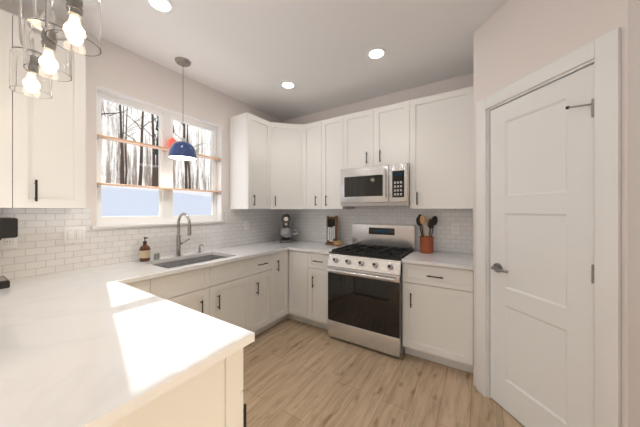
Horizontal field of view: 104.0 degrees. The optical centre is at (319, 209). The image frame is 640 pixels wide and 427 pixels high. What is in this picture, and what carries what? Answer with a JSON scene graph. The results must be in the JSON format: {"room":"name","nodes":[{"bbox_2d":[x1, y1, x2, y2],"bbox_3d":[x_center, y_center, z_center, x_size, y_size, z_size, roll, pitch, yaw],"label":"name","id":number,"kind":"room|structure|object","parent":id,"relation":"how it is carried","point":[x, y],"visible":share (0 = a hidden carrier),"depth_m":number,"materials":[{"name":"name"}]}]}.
{"room":"kitchen","nodes":[
{"label":"kitchen","id":0,"kind":"room"},
{"bbox_2d":[0,0,282,225],"bbox_3d":[-2.247,-0.013,1.396,0.150,2.750,6.300,0,0,33],"label":"wall","id":1,"kind":"structure","parent":0,"point":[118,69],"depth_m":2.29,"materials":[{"name":"beige paint"}]},
{"bbox_2d":[91,85,224,228],"bbox_3d":[-1.519,-0.420,2.503,0.157,1.144,1.210,0,0,33],"label":"window","id":2,"kind":"structure","parent":1,"relation":"in","point":[165,217],"depth_m":2.49,"materials":[{"name":"white wood"}]},
{"bbox_2d":[97,134,221,194],"bbox_3d":[-1.498,-0.394,2.490,0.087,0.422,1.134,0,0,33],"label":"shelf","id":3,"kind":"object","parent":2,"relation":"attached to","point":[98,135],"depth_m":2.29,"materials":[{"name":"brown wood"}]},
{"bbox_2d":[167,137,176,147],"bbox_3d":[-1.478,-0.666,2.501,0.098,0.120,0.098,0,0,33],"label":"ornament","id":4,"kind":"object","parent":2,"relation":"on","point":[171,140],"visible":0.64,"depth_m":2.46,"materials":[{"name":"red glass"}]},
{"bbox_2d":[0,206,472,278],"bbox_3d":[-0.471,0.202,1.687,2.530,0.488,3.600,0,0,33],"label":"tile backsplash","id":5,"kind":"structure","parent":1,"relation":"attached to","point":[41,249],"depth_m":2.53,"materials":[{"name":"white tile"}]},
{"bbox_2d":[0,237,17,248],"bbox_3d":[-2.007,0.187,1.611,0.007,0.118,0.075,0,0,33],"label":"outlet plate","id":6,"kind":"object","parent":5,"relation":"attached to","point":[4,242],"visible":0.58,"depth_m":1.61,"materials":[{"name":"white plastic"}]},
{"bbox_2d":[64,227,85,243],"bbox_3d":[-1.837,0.187,1.876,0.008,0.118,0.118,0,0,33],"label":"switch plate","id":7,"kind":"object","parent":5,"relation":"attached to","point":[71,234],"visible":1,"depth_m":1.87,"materials":[{"name":"white plastic"}]},
{"bbox_2d":[245,221,248,229],"bbox_3d":[-0.954,0.202,3.264,0.007,0.118,0.075,0,0,33],"label":"outlet plate","id":8,"kind":"object","parent":5,"relation":"attached to","point":[246,222],"visible":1,"depth_m":3.26,"materials":[{"name":"white plastic"}]},
{"bbox_2d":[451,223,459,234],"bbox_3d":[1.412,0.197,2.607,0.075,0.118,0.007,0,0,33],"label":"outlet plate","id":9,"kind":"object","parent":5,"relation":"attached to","point":[455,227],"visible":1,"depth_m":2.60,"materials":[{"name":"white plastic"}]},
{"bbox_2d":[0,9,472,208],"bbox_3d":[-0.402,-0.569,1.796,2.526,1.118,3.337,0,0,33],"label":"upper cabinet","id":10,"kind":"object","parent":1,"relation":"attached to","point":[273,165],"visible":0.95,"depth_m":2.44,"materials":[{"name":"white wood"}]},
{"bbox_2d":[341,163,409,206],"bbox_3d":[0.646,-0.258,2.839,0.754,0.430,0.445,0,0,33],"label":"microwave","id":11,"kind":"object","parent":10,"relation":"attached to","point":[383,185],"visible":0.98,"depth_m":2.65,"materials":[{"name":"silver metal"}]},
{"bbox_2d":[23,0,508,120],"bbox_3d":[-0.247,-1.438,0.626,4.350,0.100,7.150,0,0,33],"label":"ceiling","id":12,"kind":"structure","parent":0,"point":[242,50],"depth_m":2.07,"materials":[{"name":"white paint"}]},
{"bbox_2d":[9,0,100,98],"bbox_3d":[-1.230,-0.975,1.103,1.194,0.824,0.138,0,0,33],"label":"chandelier","id":13,"kind":"object","parent":12,"relation":"hanging from","point":[44,55],"visible":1,"depth_m":0.97,"materials":[{"name":"clear glass"}]},
{"bbox_2d":[145,0,174,13],"bbox_3d":[-1.069,-1.384,1.686,0.170,0.007,0.152,0,0,33],"label":"recessed light","id":14,"kind":"object","parent":12,"relation":"in","point":[168,7],"depth_m":1.70,"materials":[{"name":"white"}]},
{"bbox_2d":[168,57,196,160],"bbox_3d":[-1.277,-0.934,2.332,0.238,0.906,0.238,0,0,33],"label":"pendant light","id":15,"kind":"object","parent":12,"relation":"hanging from","point":[182,150],"visible":1,"depth_m":2.28,"materials":[{"name":"blue metal"}]},
{"bbox_2d":[280,81,295,88],"bbox_3d":[-0.354,-1.384,2.765,0.174,0.007,0.173,0,0,33],"label":"recessed light","id":16,"kind":"object","parent":12,"relation":"in","point":[285,84],"depth_m":2.77,"materials":[{"name":"white"}]},
{"bbox_2d":[366,47,386,59],"bbox_3d":[0.498,-1.384,2.210,0.173,0.007,0.174,0,0,33],"label":"recessed light","id":17,"kind":"object","parent":12,"relation":"in","point":[376,53],"depth_m":2.21,"materials":[{"name":"white"}]},
{"bbox_2d":[283,73,472,206],"bbox_3d":[0.587,-0.013,3.237,2.652,2.750,0.150,0,0,33],"label":"wall","id":18,"kind":"structure","parent":0,"point":[464,81],"depth_m":2.99,"materials":[{"name":"beige paint"}]},
{"bbox_2d":[242,318,524,426],"bbox_3d":[-0.247,1.412,0.626,4.350,0.100,7.150,0,0,33],"label":"floor","id":19,"kind":"structure","parent":0,"point":[296,374],"depth_m":1.92,"materials":[{"name":"brown wood"}]},
{"bbox_2d":[108,348,245,426],"bbox_3d":[-1.276,0.920,1.055,1.848,0.884,0.908,0,0,33],"label":"base cabinet","id":20,"kind":"object","parent":19,"relation":"on","point":[213,397],"visible":0.16,"depth_m":0.78,"materials":[{"name":"white wood"}]},
{"bbox_2d":[126,250,328,335],"bbox_3d":[-0.696,0.920,2.564,1.204,0.884,2.357,0,0,33],"label":"base cabinet","id":21,"kind":"object","parent":19,"relation":"on","point":[255,294],"visible":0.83,"depth_m":2.59,"materials":[{"name":"white painted wood"},{"name":"dark metal"}]},
{"bbox_2d":[0,239,350,426],"bbox_3d":[-0.652,0.462,2.008,1.877,0.030,3.247,0,0,33],"label":"countertop","id":22,"kind":"structure","parent":21,"relation":"on","point":[83,347],"depth_m":0.85,"materials":[{"name":"white stone"}]},
{"bbox_2d":[0,217,17,288],"bbox_3d":[-1.948,0.246,1.381,0.230,0.400,0.335,0,0,33],"label":"coffee maker","id":23,"kind":"object","parent":22,"relation":"on","point":[8,226],"visible":1,"depth_m":1.43,"materials":[{"name":"black plastic"}]},
{"bbox_2d":[139,237,149,261],"bbox_3d":[-1.537,0.342,2.194,0.081,0.208,0.081,0,0,33],"label":"soap bottle","id":24,"kind":"object","parent":22,"relation":"on","point":[144,251],"visible":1,"depth_m":2.17,"materials":[{"name":"orange glass"}]},
{"bbox_2d":[154,253,159,259],"bbox_3d":[-1.476,0.420,2.262,0.043,0.052,0.044,0,0,33],"label":"jar","id":25,"kind":"object","parent":22,"relation":"on","point":[156,255],"visible":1,"depth_m":2.25,"materials":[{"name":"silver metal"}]},
{"bbox_2d":[175,213,190,255],"bbox_3d":[-1.304,0.235,2.384,0.129,0.422,0.217,0,0,-30],"label":"faucet","id":26,"kind":"object","parent":22,"relation":"on","point":[179,243],"visible":1,"depth_m":2.41,"materials":[{"name":"silver metal"}]},
{"bbox_2d":[278,214,297,242],"bbox_3d":[-0.477,0.249,3.538,0.260,0.395,0.357,0,0,-28],"label":"stand mixer","id":27,"kind":"object","parent":22,"relation":"on","point":[285,232],"visible":1,"depth_m":3.42,"materials":[{"name":"grey metal"}]},
{"bbox_2d":[325,216,337,244],"bbox_3d":[0.156,0.261,3.232,0.150,0.370,0.100,0,0,33],"label":"rack","id":28,"kind":"object","parent":22,"relation":"on","point":[332,222],"visible":0.86,"depth_m":3.20,"materials":[{"name":"brown wood"}]},
{"bbox_2d":[333,241,343,245],"bbox_3d":[0.229,0.413,3.115,0.128,0.066,0.128,0,0,33],"label":"bowl","id":29,"kind":"object","parent":22,"relation":"on","point":[336,243],"visible":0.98,"depth_m":3.07,"materials":[{"name":"brown wood"}]},
{"bbox_2d":[327,224,415,357],"bbox_3d":[0.564,0.769,2.709,0.754,1.185,0.741,0,0,33],"label":"stove","id":30,"kind":"object","parent":19,"relation":"on","point":[365,281],"visible":0.97,"depth_m":2.47,"materials":[{"name":"silver metal"}]},
{"bbox_2d":[402,263,472,372],"bbox_3d":[1.150,0.920,2.398,0.556,0.884,0.654,0,0,33],"label":"base cabinet","id":31,"kind":"object","parent":19,"relation":"on","point":[437,302],"visible":0.94,"depth_m":2.15,"materials":[{"name":"white wood"}]},
{"bbox_2d":[402,250,472,269],"bbox_3d":[1.151,0.462,2.401,0.556,0.030,0.647,0,0,33],"label":"countertop","id":32,"kind":"structure","parent":31,"relation":"on","point":[441,259],"depth_m":2.26,"materials":[{"name":"white stone"}]},
{"bbox_2d":[416,214,437,253],"bbox_3d":[1.117,0.245,2.618,0.204,0.402,0.170,0,0,33],"label":"utensil crock","id":33,"kind":"object","parent":32,"relation":"on","point":[426,242],"visible":1,"depth_m":2.57,"materials":[{"name":"brown ceramic"}]},
{"bbox_2d":[473,0,627,426],"bbox_3d":[1.549,-0.013,1.475,0.520,2.750,1.060,0,0,-10],"label":"wall","id":34,"kind":"structure","parent":0,"point":[522,37],"depth_m":1.42,"materials":[{"name":"white paint"}]},
{"bbox_2d":[490,64,593,426],"bbox_3d":[1.272,0.318,1.508,0.098,2.065,0.601,0,0,-10],"label":"pantry door","id":35,"kind":"structure","parent":34,"relation":"in","point":[542,140],"depth_m":1.45,"materials":[{"name":"white painted wood"},{"name":"dark satin nickel"}]},
{"bbox_2d":[476,28,620,426],"bbox_3d":[1.327,0.273,1.522,0.138,2.179,0.798,0,0,-10],"label":"door frame","id":36,"kind":"structure","parent":34,"relation":"attached to","point":[604,52],"depth_m":1.18,"materials":[{"name":"white wood"}]},
{"bbox_2d":[628,0,639,426],"bbox_3d":[0.135,-0.013,-0.934,0.129,2.750,4.930,0,0,33],"label":"wall","id":37,"kind":"structure","parent":0,"point":[633,5],"depth_m":1.06,"materials":[{"name":"white paint"}]},
{"label":"outside","id":38,"kind":"structure","parent":0,"visible":0},
{"bbox_2d":[101,99,210,190],"bbox_3d":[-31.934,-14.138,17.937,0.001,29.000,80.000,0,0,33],"label":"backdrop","id":39,"kind":"structure","parent":38,"point":[200,169],"depth_m":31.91,"materials":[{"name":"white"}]},
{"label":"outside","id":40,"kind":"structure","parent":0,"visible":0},
{"bbox_2d":[101,185,210,216],"bbox_3d":[-18.498,-0.906,13.528,39.400,5.242,47.000,0,0,33],"label":"snow","id":41,"kind":"object","parent":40,"point":[116,201],"visible":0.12,"depth_m":5.63,"materials":[{"name":"white snow"}]},
{"bbox_2d":[101,102,203,188],"bbox_3d":[-14.536,-8.492,10.879,19.441,16.219,32.713,0,0,33],"label":"trees","id":42,"kind":"object","parent":41,"relation":"on","point":[154,151],"visible":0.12,"depth_m":17.58,"materials":[{"name":"brown plant"}]}
]}

